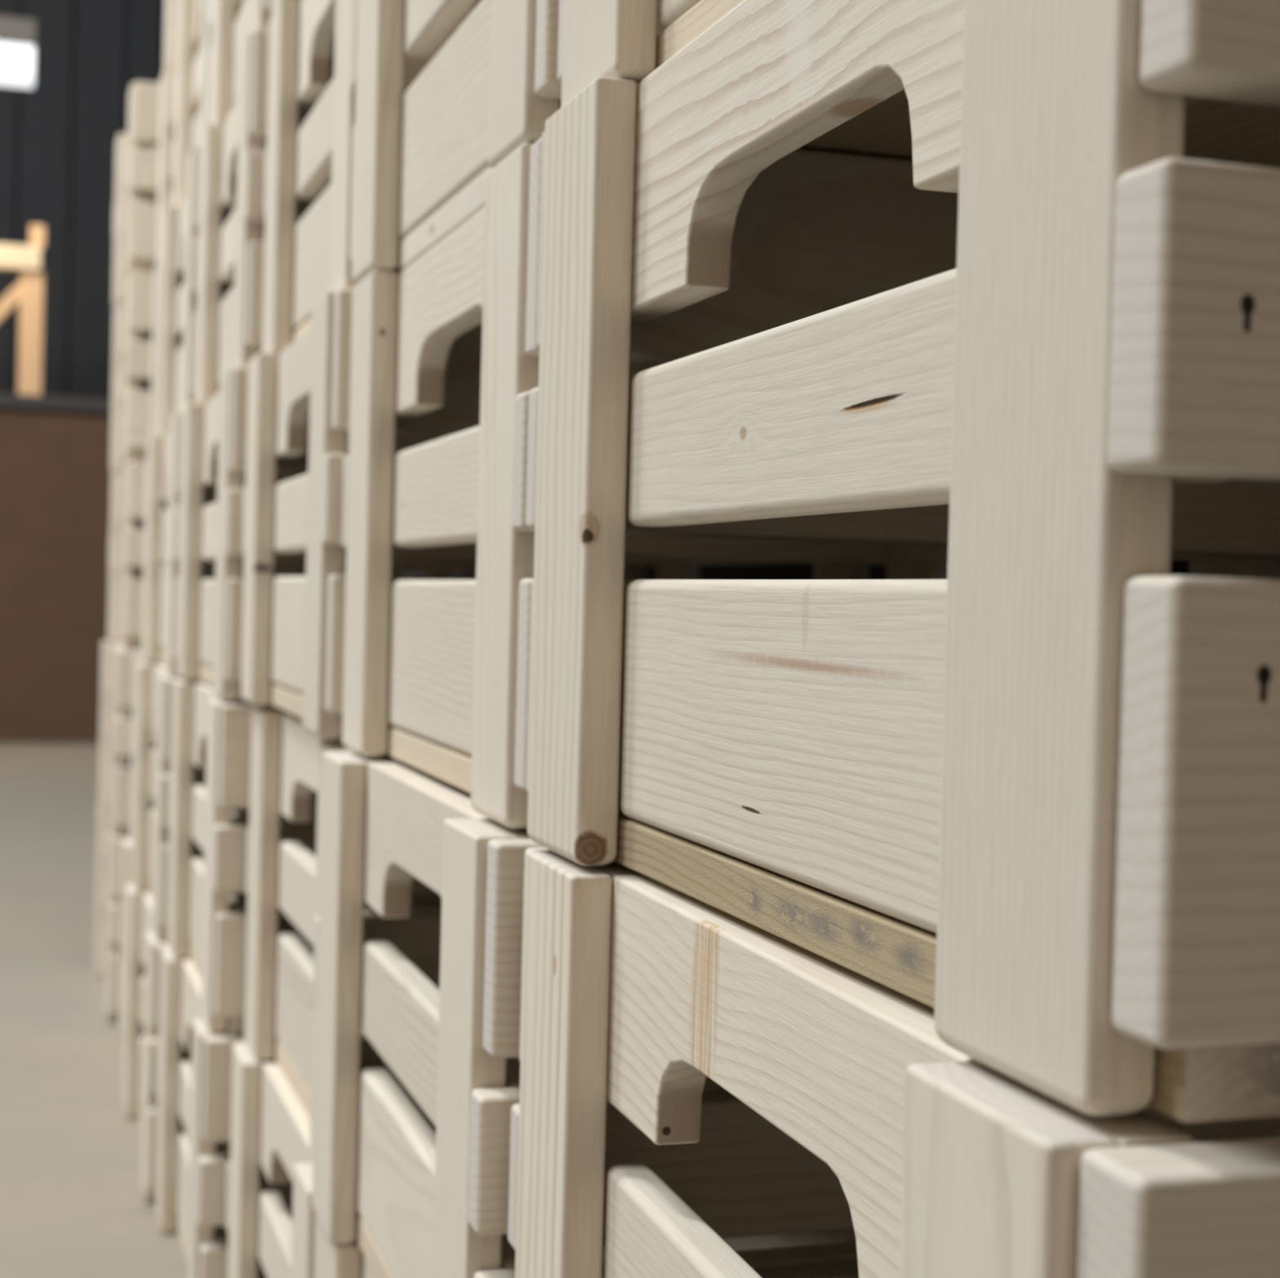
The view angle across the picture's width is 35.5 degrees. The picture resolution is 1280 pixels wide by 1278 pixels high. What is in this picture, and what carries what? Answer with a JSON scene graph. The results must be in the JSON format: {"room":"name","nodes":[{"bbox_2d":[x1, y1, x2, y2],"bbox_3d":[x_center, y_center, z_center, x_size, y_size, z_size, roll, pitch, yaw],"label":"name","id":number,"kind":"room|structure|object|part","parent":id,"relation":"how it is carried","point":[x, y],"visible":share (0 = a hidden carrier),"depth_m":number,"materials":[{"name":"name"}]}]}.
{"room":"warehouse","nodes":[
{"label":"warehouse","id":0,"kind":"room"},
{"bbox_2d":[0,0,159,399],"bbox_3d":[-7.489,-3.017,10.552,9.620,6.602,0.250,1,1,-18],"label":"wall","id":1,"kind":"structure","parent":0,"point":[59,135],"depth_m":11.79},
{"bbox_2d":[0,742,186,1277],"bbox_3d":[-4.889,0.575,2.483,9.800,0.100,19.000,1,1,-18],"label":"floor","id":2,"kind":"structure","parent":0,"point":[73,1205],"depth_m":2.95,"materials":[{"name":"concrete"}]},
{"bbox_2d":[0,393,161,742],"bbox_3d":[-5.277,-0.365,8.343,6.630,1.512,0.950,1,1,-18],"label":"wall","id":3,"kind":"structure","parent":2,"relation":"on","point":[55,474],"depth_m":8.74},
{"bbox_2d":[0,224,45,395],"bbox_3d":[-3.553,-1.504,8.979,1.674,0.828,0.120,1,1,-18],"label":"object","id":4,"kind":"object","parent":3,"relation":"on","point":[24,260],"visible":0.81,"depth_m":9.18,"materials":[{"name":"beige wood"}]},
{"bbox_3d":[-2.807,-1.385,9.210,0.104,0.620,0.060,1,1,-18],"label":"post","id":5,"kind":"part","parent":4,"relation":"part of","materials":[{"name":"beige wood"}]},
{"bbox_3d":[-5.258,-1.091,8.328,6.630,0.060,0.950,1,1,-18],"label":"rail","id":6,"kind":"part","parent":3,"relation":"part of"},
{"bbox_2d":[93,806,130,1022],"bbox_3d":[-0.730,0.463,3.478,0.400,0.300,0.488,1,1,-18],"label":"wooden crate","id":7,"kind":"object","parent":2,"relation":"on","point":[108,850],"visible":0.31,"depth_m":3.22,"materials":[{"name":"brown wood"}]},
{"bbox_3d":[-0.970,0.454,3.599,0.017,0.300,0.077,1,1,-18],"label":"post","id":8,"kind":"part","parent":7,"relation":"part of","materials":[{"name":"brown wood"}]},
{"bbox_3d":[-0.855,0.465,3.240,0.017,0.300,0.070,1,1,-18],"label":"post","id":9,"kind":"part","parent":7,"relation":"part of","materials":[{"name":"brown wood"}]},
{"bbox_2d":[97,641,142,835],"bbox_3d":[-0.721,0.163,3.472,0.401,0.300,0.488,1,1,-18],"label":"wooden crate","id":10,"kind":"object","parent":7,"relation":"on","point":[117,661],"visible":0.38,"depth_m":3.20,"materials":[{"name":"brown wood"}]},
{"bbox_3d":[-0.961,0.154,3.593,0.017,0.300,0.077,1,1,-18],"label":"post","id":11,"kind":"part","parent":10,"relation":"part of","materials":[{"name":"brown wood"}]},
{"bbox_3d":[-0.846,0.165,3.234,0.017,0.300,0.070,1,1,-18],"label":"post","id":12,"kind":"part","parent":10,"relation":"part of","materials":[{"name":"brown wood"}]},
{"bbox_2d":[107,460,346,648],"bbox_3d":[-0.703,-0.138,3.469,0.400,0.300,0.488,1,1,-18],"label":"wooden crate","id":13,"kind":"object","parent":10,"relation":"on","point":[128,487],"visible":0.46,"depth_m":3.20,"materials":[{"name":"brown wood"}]},
{"bbox_3d":[-0.942,-0.147,3.590,0.017,0.300,0.077,1,1,-18],"label":"post","id":14,"kind":"part","parent":13,"relation":"part of","materials":[{"name":"brown wood"}]},
{"bbox_3d":[-0.828,-0.136,3.231,0.017,0.300,0.070,1,1,-18],"label":"post","id":15,"kind":"part","parent":13,"relation":"part of","materials":[{"name":"brown wood"}]},
{"bbox_2d":[110,271,153,474],"bbox_3d":[-0.697,-0.438,3.462,0.401,0.300,0.488,1,1,-18],"label":"wooden crate","id":16,"kind":"object","parent":13,"relation":"on","point":[133,320],"visible":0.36,"depth_m":3.18,"materials":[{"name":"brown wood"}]},
{"bbox_3d":[-0.936,-0.447,3.583,0.017,0.300,0.077,1,1,-18],"label":"post","id":17,"kind":"part","parent":16,"relation":"part of","materials":[{"name":"brown wood"}]},
{"bbox_3d":[-0.822,-0.436,3.224,0.017,0.300,0.070,1,1,-18],"label":"post","id":18,"kind":"part","parent":16,"relation":"part of","materials":[{"name":"brown wood"}]},
{"bbox_2d":[112,80,173,307],"bbox_3d":[-0.691,-0.738,3.455,0.401,0.300,0.488,1,1,-18],"label":"wooden crate","id":19,"kind":"object","parent":16,"relation":"on","point":[135,218],"visible":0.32,"depth_m":3.18,"materials":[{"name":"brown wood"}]},
{"bbox_3d":[-0.930,-0.747,3.576,0.017,0.300,0.077,1,1,-18],"label":"post","id":20,"kind":"part","parent":19,"relation":"part of","materials":[{"name":"brown wood"}]},
{"bbox_3d":[-0.816,-0.736,3.217,0.017,0.300,0.070,1,1,-18],"label":"post","id":21,"kind":"part","parent":19,"relation":"part of","materials":[{"name":"brown wood"}]},
{"bbox_2d":[118,839,143,1036],"bbox_3d":[-0.566,0.477,3.016,0.401,0.300,0.488,1,1,-18],"label":"wooden crate","id":22,"kind":"object","parent":2,"relation":"on","point":[126,844],"visible":0.09,"depth_m":3.10,"materials":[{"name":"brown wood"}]},
{"bbox_3d":[-0.806,0.468,3.138,0.017,0.300,0.077,1,1,-18],"label":"post","id":23,"kind":"part","parent":22,"relation":"part of","materials":[{"name":"brown wood"}]},
{"bbox_2d":[129,650,160,842],"bbox_3d":[-0.547,0.178,3.013,0.400,0.300,0.488,1,1,-18],"label":"wooden crate","id":24,"kind":"object","parent":22,"relation":"on","point":[138,655],"visible":0.09,"depth_m":3.12,"materials":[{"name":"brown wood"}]},
{"bbox_3d":[-0.786,0.169,3.135,0.017,0.300,0.077,1,1,-18],"label":"post","id":25,"kind":"part","parent":24,"relation":"part of","materials":[{"name":"brown wood"}]},
{"bbox_3d":[-0.672,0.179,2.775,0.017,0.300,0.070,1,1,-18],"label":"post","id":26,"kind":"part","parent":24,"relation":"part of","materials":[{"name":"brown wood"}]},
{"bbox_2d":[142,459,453,648],"bbox_3d":[-0.527,-0.124,3.011,0.400,0.300,0.488,1,1,-18],"label":"wooden crate","id":27,"kind":"object","parent":24,"relation":"on","point":[165,511],"visible":0.02,"depth_m":3.15,"materials":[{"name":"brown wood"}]},
{"bbox_3d":[-0.767,-0.133,3.132,0.017,0.300,0.077,1,1,-18],"label":"post","id":28,"kind":"part","parent":27,"relation":"part of","materials":[{"name":"brown wood"}]},
{"bbox_3d":[-0.652,-0.122,2.772,0.017,0.300,0.070,1,1,-18],"label":"post","id":29,"kind":"part","parent":27,"relation":"part of","materials":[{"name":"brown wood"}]},
{"bbox_2d":[150,262,224,435],"bbox_3d":[-0.514,-0.423,3.006,0.400,0.300,0.488,1,1,-18],"label":"wooden crate","id":30,"kind":"object","parent":27,"relation":"on","point":[154,363],"visible":0.12,"depth_m":3.09,"materials":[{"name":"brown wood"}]},
{"bbox_3d":[-0.753,-0.432,3.128,0.017,0.300,0.077,1,1,-18],"label":"post","id":31,"kind":"part","parent":30,"relation":"part of","materials":[{"name":"brown wood"}]},
{"bbox_2d":[155,67,193,265],"bbox_3d":[-0.502,-0.723,3.001,0.401,0.300,0.488,1,1,-18],"label":"wooden crate","id":32,"kind":"object","parent":30,"relation":"on","point":[166,122],"visible":0.08,"depth_m":3.09,"materials":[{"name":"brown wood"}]},
{"bbox_3d":[-0.742,-0.732,3.123,0.017,0.300,0.077,1,1,-18],"label":"post","id":33,"kind":"part","parent":32,"relation":"part of","materials":[{"name":"brown wood"}]},
{"bbox_2d":[163,0,177,69],"bbox_3d":[-0.490,-1.023,2.996,0.401,0.300,0.488,1,1,-18],"label":"wooden crate","id":34,"kind":"object","parent":32,"relation":"on","point":[171,6],"visible":0.08,"depth_m":3.08,"materials":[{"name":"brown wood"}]},
{"bbox_3d":[-0.639,-0.422,2.768,0.017,0.300,0.070,1,1,-18],"label":"post","id":35,"kind":"part","parent":30,"relation":"part of","materials":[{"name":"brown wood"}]},
{"bbox_3d":[-0.402,-0.126,3.249,0.017,0.300,0.077,1,1,-18],"label":"post","id":36,"kind":"part","parent":27,"relation":"part of","materials":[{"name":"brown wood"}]},
{"bbox_2d":[121,883,244,1203],"bbox_3d":[-0.438,0.491,2.543,0.400,0.300,0.488,1,1,-18],"label":"wooden crate","id":37,"kind":"object","parent":2,"relation":"on","point":[142,980],"visible":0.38,"depth_m":2.58,"materials":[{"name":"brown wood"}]},
{"bbox_3d":[-0.677,0.482,2.665,0.017,0.300,0.077,1,1,-18],"label":"post","id":38,"kind":"part","parent":37,"relation":"part of","materials":[{"name":"brown wood"}]},
{"bbox_3d":[-0.563,0.492,2.305,0.017,0.300,0.070,1,1,-18],"label":"post","id":39,"kind":"part","parent":37,"relation":"part of","materials":[{"name":"brown wood"}]},
{"bbox_2d":[132,662,206,940],"bbox_3d":[-0.423,0.191,2.539,0.401,0.300,0.488,1,1,-18],"label":"wooden crate","id":40,"kind":"object","parent":37,"relation":"on","point":[152,762],"visible":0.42,"depth_m":2.59,"materials":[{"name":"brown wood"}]},
{"bbox_3d":[-0.662,0.182,2.661,0.017,0.300,0.077,1,1,-18],"label":"post","id":41,"kind":"part","parent":40,"relation":"part of","materials":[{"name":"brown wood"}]},
{"bbox_3d":[-0.548,0.193,2.301,0.017,0.300,0.070,1,1,-18],"label":"post","id":42,"kind":"part","parent":40,"relation":"part of","materials":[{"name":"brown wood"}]},
{"bbox_2d":[142,410,475,675],"bbox_3d":[-0.407,-0.111,2.535,0.400,0.300,0.488,1,1,-18],"label":"wooden crate","id":43,"kind":"object","parent":40,"relation":"on","point":[163,480],"visible":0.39,"depth_m":2.62,"materials":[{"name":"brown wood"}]},
{"bbox_3d":[-0.647,-0.119,2.657,0.017,0.300,0.077,1,1,-18],"label":"post","id":44,"kind":"part","parent":43,"relation":"part of","materials":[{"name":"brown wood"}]},
{"bbox_3d":[-0.532,-0.109,2.297,0.017,0.300,0.070,1,1,-18],"label":"post","id":45,"kind":"part","parent":43,"relation":"part of","materials":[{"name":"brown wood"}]},
{"bbox_2d":[157,143,295,435],"bbox_3d":[-0.387,-0.410,2.533,0.401,0.300,0.488,1,1,-18],"label":"wooden crate","id":46,"kind":"object","parent":43,"relation":"on","point":[180,225],"visible":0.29,"depth_m":2.59,"materials":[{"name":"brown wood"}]},
{"bbox_3d":[-0.627,-0.419,2.654,0.017,0.300,0.077,1,1,-18],"label":"post","id":47,"kind":"part","parent":46,"relation":"part of","materials":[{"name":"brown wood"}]},
{"bbox_3d":[-0.512,-0.408,2.295,0.017,0.300,0.070,1,1,-18],"label":"post","id":48,"kind":"part","parent":46,"relation":"part of","materials":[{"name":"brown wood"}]},
{"bbox_2d":[173,0,297,207],"bbox_3d":[-0.366,-0.710,2.531,0.401,0.300,0.488,1,1,-18],"label":"wooden crate","id":49,"kind":"object","parent":46,"relation":"on","point":[192,94],"visible":0.18,"depth_m":2.62,"materials":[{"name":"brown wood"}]},
{"bbox_3d":[-0.606,-0.719,2.652,0.017,0.300,0.077,1,1,-18],"label":"post","id":50,"kind":"part","parent":49,"relation":"part of","materials":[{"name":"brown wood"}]},
{"bbox_3d":[-0.491,-0.708,2.293,0.017,0.300,0.070,1,1,-18],"label":"post","id":51,"kind":"part","parent":49,"relation":"part of","materials":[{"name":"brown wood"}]},
{"bbox_3d":[-0.282,-0.112,2.773,0.017,0.300,0.077,1,1,-18],"label":"post","id":52,"kind":"part","parent":43,"relation":"part of","materials":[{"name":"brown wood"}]},
{"bbox_2d":[155,946,258,1277],"bbox_3d":[-0.279,0.504,2.080,0.401,0.300,0.488,1,1,-18],"label":"wooden crate","id":53,"kind":"object","parent":2,"relation":"on","point":[193,1142],"visible":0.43,"depth_m":1.87,"materials":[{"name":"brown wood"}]},
{"bbox_3d":[-0.519,0.496,2.201,0.017,0.300,0.077,1,1,-18],"label":"post","id":54,"kind":"part","parent":53,"relation":"part of","materials":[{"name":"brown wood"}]},
{"bbox_3d":[-0.404,0.506,1.842,0.017,0.300,0.070,1,1,-18],"label":"post","id":55,"kind":"part","parent":53,"relation":"part of","materials":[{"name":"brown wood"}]},
{"bbox_2d":[167,680,441,1034],"bbox_3d":[-0.265,0.205,2.077,0.400,0.300,0.488,1,1,-18],"label":"wooden crate","id":56,"kind":"object","parent":53,"relation":"on","point":[207,896],"visible":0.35,"depth_m":1.83,"materials":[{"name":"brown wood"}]},
{"bbox_3d":[-0.505,0.196,2.198,0.017,0.300,0.077,1,1,-18],"label":"post","id":57,"kind":"part","parent":56,"relation":"part of","materials":[{"name":"brown wood"}]},
{"bbox_3d":[-0.389,0.207,1.839,0.017,0.300,0.070,1,1,-18],"label":"post","id":58,"kind":"part","parent":56,"relation":"part of","materials":[{"name":"brown wood"}]},
{"bbox_2d":[177,367,650,701],"bbox_3d":[-0.253,-0.097,2.071,0.401,0.300,0.488,1,1,-18],"label":"wooden crate","id":59,"kind":"object","parent":56,"relation":"on","point":[214,455],"visible":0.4,"depth_m":2.04,"materials":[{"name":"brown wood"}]},
{"bbox_3d":[-0.493,-0.106,2.192,0.017,0.300,0.077,1,1,-18],"label":"post","id":60,"kind":"part","parent":59,"relation":"part of","materials":[{"name":"brown wood"}]},
{"bbox_3d":[-0.377,-0.095,1.833,0.017,0.300,0.070,1,1,-18],"label":"post","id":61,"kind":"part","parent":59,"relation":"part of","materials":[{"name":"brown wood"}]},
{"bbox_2d":[195,28,301,404],"bbox_3d":[-0.232,-0.396,2.066,0.401,0.300,0.488,1,1,-18],"label":"wooden crate","id":62,"kind":"object","parent":59,"relation":"on","point":[232,169],"visible":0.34,"depth_m":2.03,"materials":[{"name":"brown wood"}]},
{"bbox_3d":[-0.472,-0.405,2.187,0.017,0.300,0.077,1,1,-18],"label":"post","id":63,"kind":"part","parent":62,"relation":"part of","materials":[{"name":"brown wood"}]},
{"bbox_3d":[-0.357,-0.395,1.827,0.017,0.300,0.070,1,1,-18],"label":"post","id":64,"kind":"part","parent":62,"relation":"part of","materials":[{"name":"brown wood"}]},
{"bbox_2d":[209,0,297,146],"bbox_3d":[-0.216,-0.696,2.062,0.401,0.300,0.488,1,1,-18],"label":"wooden crate","id":65,"kind":"object","parent":62,"relation":"on","point":[242,17],"visible":0.19,"depth_m":2.15,"materials":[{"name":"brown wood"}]},
{"bbox_3d":[-0.455,-0.705,2.184,0.017,0.300,0.077,1,1,-18],"label":"post","id":66,"kind":"part","parent":65,"relation":"part of","materials":[{"name":"brown wood"}]},
{"bbox_3d":[-0.340,-0.694,1.824,0.017,0.300,0.070,1,1,-18],"label":"post","id":67,"kind":"part","parent":65,"relation":"part of","materials":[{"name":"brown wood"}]},
{"bbox_3d":[-0.012,-0.088,1.951,0.017,0.300,0.070,1,1,-18],"label":"post","id":68,"kind":"part","parent":59,"relation":"part of","materials":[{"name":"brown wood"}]},
{"bbox_2d":[225,1040,317,1277],"bbox_3d":[-0.106,0.519,1.621,0.401,0.300,0.488,1,1,-18],"label":"wooden crate","id":69,"kind":"object","parent":2,"relation":"on","point":[269,1174],"visible":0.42,"depth_m":1.68,"materials":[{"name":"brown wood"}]},
{"bbox_3d":[-0.346,0.510,1.742,0.017,0.300,0.077,1,1,-18],"label":"post","id":70,"kind":"part","parent":69,"relation":"part of","materials":[{"name":"brown wood"}]},
{"bbox_3d":[-0.230,0.521,1.383,0.017,0.300,0.070,1,1,-18],"label":"post","id":71,"kind":"part","parent":69,"relation":"part of","materials":[{"name":"brown wood"}]},
{"bbox_2d":[244,706,441,1162],"bbox_3d":[-0.088,0.219,1.619,0.400,0.300,0.488,1,1,-18],"label":"wooden crate","id":72,"kind":"object","parent":69,"relation":"on","point":[286,758],"visible":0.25,"depth_m":1.69,"materials":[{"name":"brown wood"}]},
{"bbox_3d":[-0.328,0.210,1.739,0.017,0.300,0.077,1,1,-18],"label":"post","id":73,"kind":"part","parent":72,"relation":"part of","materials":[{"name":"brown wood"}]},
{"bbox_3d":[-0.212,0.221,1.380,0.017,0.300,0.070,1,1,-18],"label":"post","id":74,"kind":"part","parent":72,"relation":"part of","materials":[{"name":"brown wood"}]},
{"bbox_2d":[240,288,870,738],"bbox_3d":[-0.090,-0.085,1.607,0.401,0.300,0.488,1,1,-18],"label":"wooden crate","id":75,"kind":"object","parent":72,"relation":"on","point":[299,397],"visible":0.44,"depth_m":1.57,"materials":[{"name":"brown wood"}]},
{"bbox_3d":[-0.329,-0.094,1.729,0.017,0.300,0.077,1,1,-18],"label":"post","id":76,"kind":"part","parent":75,"relation":"part of","materials":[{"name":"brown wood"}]},
{"bbox_3d":[-0.215,-0.083,1.369,0.017,0.300,0.070,1,1,-18],"label":"post","id":77,"kind":"part","parent":75,"relation":"part of","materials":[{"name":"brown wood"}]},
{"bbox_2d":[262,0,404,355],"bbox_3d":[-0.071,-0.385,1.604,0.400,0.300,0.488,1,1,-18],"label":"wooden crate","id":78,"kind":"object","parent":75,"relation":"on","point":[311,95],"visible":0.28,"depth_m":1.65,"materials":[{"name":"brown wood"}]},
{"bbox_3d":[-0.310,-0.394,1.726,0.017,0.300,0.077,1,1,-18],"label":"post","id":79,"kind":"part","parent":78,"relation":"part of","materials":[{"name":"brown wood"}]},
{"bbox_3d":[-0.196,-0.383,1.366,0.017,0.300,0.070,1,1,-18],"label":"post","id":80,"kind":"part","parent":78,"relation":"part of","materials":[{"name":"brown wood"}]},
{"bbox_2d":[271,0,481,14],"bbox_3d":[-0.061,-0.684,1.598,0.400,0.300,0.488,1,1,-18],"label":"wooden crate","id":81,"kind":"object","parent":78,"relation":"on","point":[274,2],"visible":0.06,"depth_m":1.73,"materials":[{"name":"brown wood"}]},
{"bbox_3d":[-0.301,-0.693,1.720,0.017,0.300,0.077,1,1,-18],"label":"post","id":82,"kind":"part","parent":81,"relation":"part of","materials":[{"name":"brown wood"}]},
{"bbox_3d":[0.035,-0.087,1.845,0.017,0.300,0.077,1,1,-18],"label":"post","id":83,"kind":"part","parent":75,"relation":"part of","materials":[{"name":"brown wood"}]},
{"bbox_3d":[0.150,-0.076,1.486,0.017,0.300,0.070,1,1,-18],"label":"post","id":84,"kind":"part","parent":75,"relation":"part of","materials":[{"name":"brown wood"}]},
{"bbox_2d":[315,1217,376,1277],"bbox_3d":[0.045,0.533,1.153,0.400,0.300,0.488,1,1,-18],"label":"wooden crate","id":85,"kind":"object","parent":2,"relation":"on","point":[347,1260],"visible":0.11,"depth_m":1.24,"materials":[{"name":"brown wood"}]},
{"bbox_2d":[311,751,857,1277],"bbox_3d":[0.048,0.233,1.143,0.400,0.300,0.488,1,1,-17],"label":"wooden crate","id":86,"kind":"object","parent":85,"relation":"on","point":[412,1123],"visible":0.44,"depth_m":1.09,"materials":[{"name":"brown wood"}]},
{"bbox_3d":[-0.191,0.224,1.266,0.017,0.300,0.077,1,1,-17],"label":"post","id":87,"kind":"part","parent":86,"relation":"part of","materials":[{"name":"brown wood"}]},
{"bbox_3d":[-0.078,0.234,0.905,0.017,0.300,0.070,1,1,-17],"label":"post","id":88,"kind":"part","parent":86,"relation":"part of","materials":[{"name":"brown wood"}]},
{"bbox_2d":[341,137,1279,828],"bbox_3d":[0.068,-0.069,1.144,0.401,0.300,0.488,1,1,-18],"label":"wooden crate","id":89,"kind":"object","parent":86,"relation":"on","point":[444,346],"visible":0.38,"depth_m":1.11,"materials":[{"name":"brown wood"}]},
{"bbox_3d":[-0.171,-0.078,1.266,0.017,0.300,0.077,1,1,-18],"label":"post","id":90,"kind":"part","parent":89,"relation":"part of","materials":[{"name":"brown wood"}]},
{"bbox_3d":[-0.058,-0.067,0.906,0.017,0.300,0.070,1,1,-18],"label":"post","id":91,"kind":"part","parent":89,"relation":"part of","materials":[{"name":"brown wood"}]},
{"bbox_2d":[350,0,912,284],"bbox_3d":[0.075,-0.368,1.138,0.401,0.300,0.488,1,1,-18],"label":"wooden crate","id":92,"kind":"object","parent":89,"relation":"on","point":[479,83],"visible":0.31,"depth_m":1.14,"materials":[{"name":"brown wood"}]},
{"bbox_3d":[-0.164,-0.377,1.259,0.017,0.300,0.077,1,1,-18],"label":"post","id":93,"kind":"part","parent":92,"relation":"part of","materials":[{"name":"brown wood"}]},
{"bbox_3d":[-0.049,-0.367,0.899,0.017,0.300,0.070,1,1,-18],"label":"post","id":94,"kind":"part","parent":92,"relation":"part of","materials":[{"name":"brown wood"}]},
{"bbox_3d":[0.194,-0.070,1.382,0.017,0.300,0.077,1,1,-18],"label":"post","id":95,"kind":"part","parent":89,"relation":"part of","materials":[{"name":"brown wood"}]},
{"bbox_3d":[0.307,-0.060,1.022,0.017,0.300,0.070,1,1,-18],"label":"post","id":96,"kind":"part","parent":89,"relation":"part of","materials":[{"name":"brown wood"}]},
{"bbox_3d":[0.201,0.547,0.683,0.400,0.300,0.488,1,1,-18],"label":"wooden crate","id":97,"kind":"object","parent":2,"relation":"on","visible":0},
{"bbox_2d":[507,847,1279,1277],"bbox_3d":[0.205,0.247,0.667,0.400,0.300,0.492,1,1,-17],"label":"wooden crate","id":98,"kind":"object","parent":97,"relation":"on","point":[846,1108],"visible":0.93,"depth_m":0.61,"materials":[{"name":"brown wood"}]},
{"bbox_3d":[-0.033,0.238,0.795,0.017,0.300,0.077,1,1,-17],"label":"post","id":99,"kind":"part","parent":98,"relation":"part of","materials":[{"name":"brown wood"}]},
{"bbox_2d":[525,0,1279,1124],"bbox_3d":[0.215,-0.055,0.672,0.401,0.300,0.488,1,1,-18],"label":"wooden crate","id":100,"kind":"object","parent":98,"relation":"on","point":[1028,795],"visible":1,"depth_m":0.51,"materials":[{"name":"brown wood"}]},
{"bbox_3d":[-0.024,-0.064,0.794,0.017,0.300,0.077,1,1,-18],"label":"post","id":101,"kind":"part","parent":100,"relation":"part of","materials":[{"name":"brown wood"}]},
{"bbox_2d":[557,0,1279,168],"bbox_3d":[0.231,-0.355,0.670,0.401,0.300,0.488,1,1,-18],"label":"wooden crate","id":102,"kind":"object","parent":100,"relation":"on","point":[624,39],"visible":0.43,"depth_m":0.80,"materials":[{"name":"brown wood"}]},
{"bbox_3d":[-0.009,-0.363,0.789,0.017,0.300,0.077,1,1,-18],"label":"post","id":103,"kind":"part","parent":102,"relation":"part of","materials":[{"name":"brown wood"}]},
{"bbox_3d":[0.091,-0.053,0.435,0.017,0.300,0.070,1,1,-18],"label":"post","id":104,"kind":"part","parent":100,"relation":"part of","materials":[{"name":"brown wood"}]},
{"bbox_3d":[0.075,0.248,0.433,0.017,0.300,0.070,1,1,-17],"label":"post","id":105,"kind":"part","parent":98,"relation":"part of","materials":[{"name":"brown wood"}]},
{"bbox_2d":[155,0,1189,579],"bbox_3d":[-0.098,-2.673,3.494,0.180,6.602,18.200,1,1,-18],"label":"wall","id":106,"kind":"structure","parent":0,"point":[1178,567],"depth_m":2.36,"materials":[{"name":"black"}]},
{"bbox_3d":[-4.594,-6.012,1.963,9.800,0.400,18.200,1,1,-18],"label":"ceiling","id":107,"kind":"structure","parent":0,"visible":0},
{"bbox_2d":[0,15,36,88],"bbox_3d":[-3.292,-4.191,8.574,1.400,3.450,0.240,1,1,-18],"label":"ceiling lamp","id":108,"kind":"object","parent":107,"relation":"hanging from","point":[18,36],"visible":1,"depth_m":8.69,"materials":[{"name":"white"}]},
{"bbox_2d":[0,42,35,88],"bbox_3d":[-3.333,-2.536,8.610,1.385,0.139,0.220,1,1,-18],"label":"diffuser","id":109,"kind":"object","parent":108,"relation":"attached to","point":[16,59],"depth_m":8.70,"materials":[{"name":"white plastic"}]}
]}

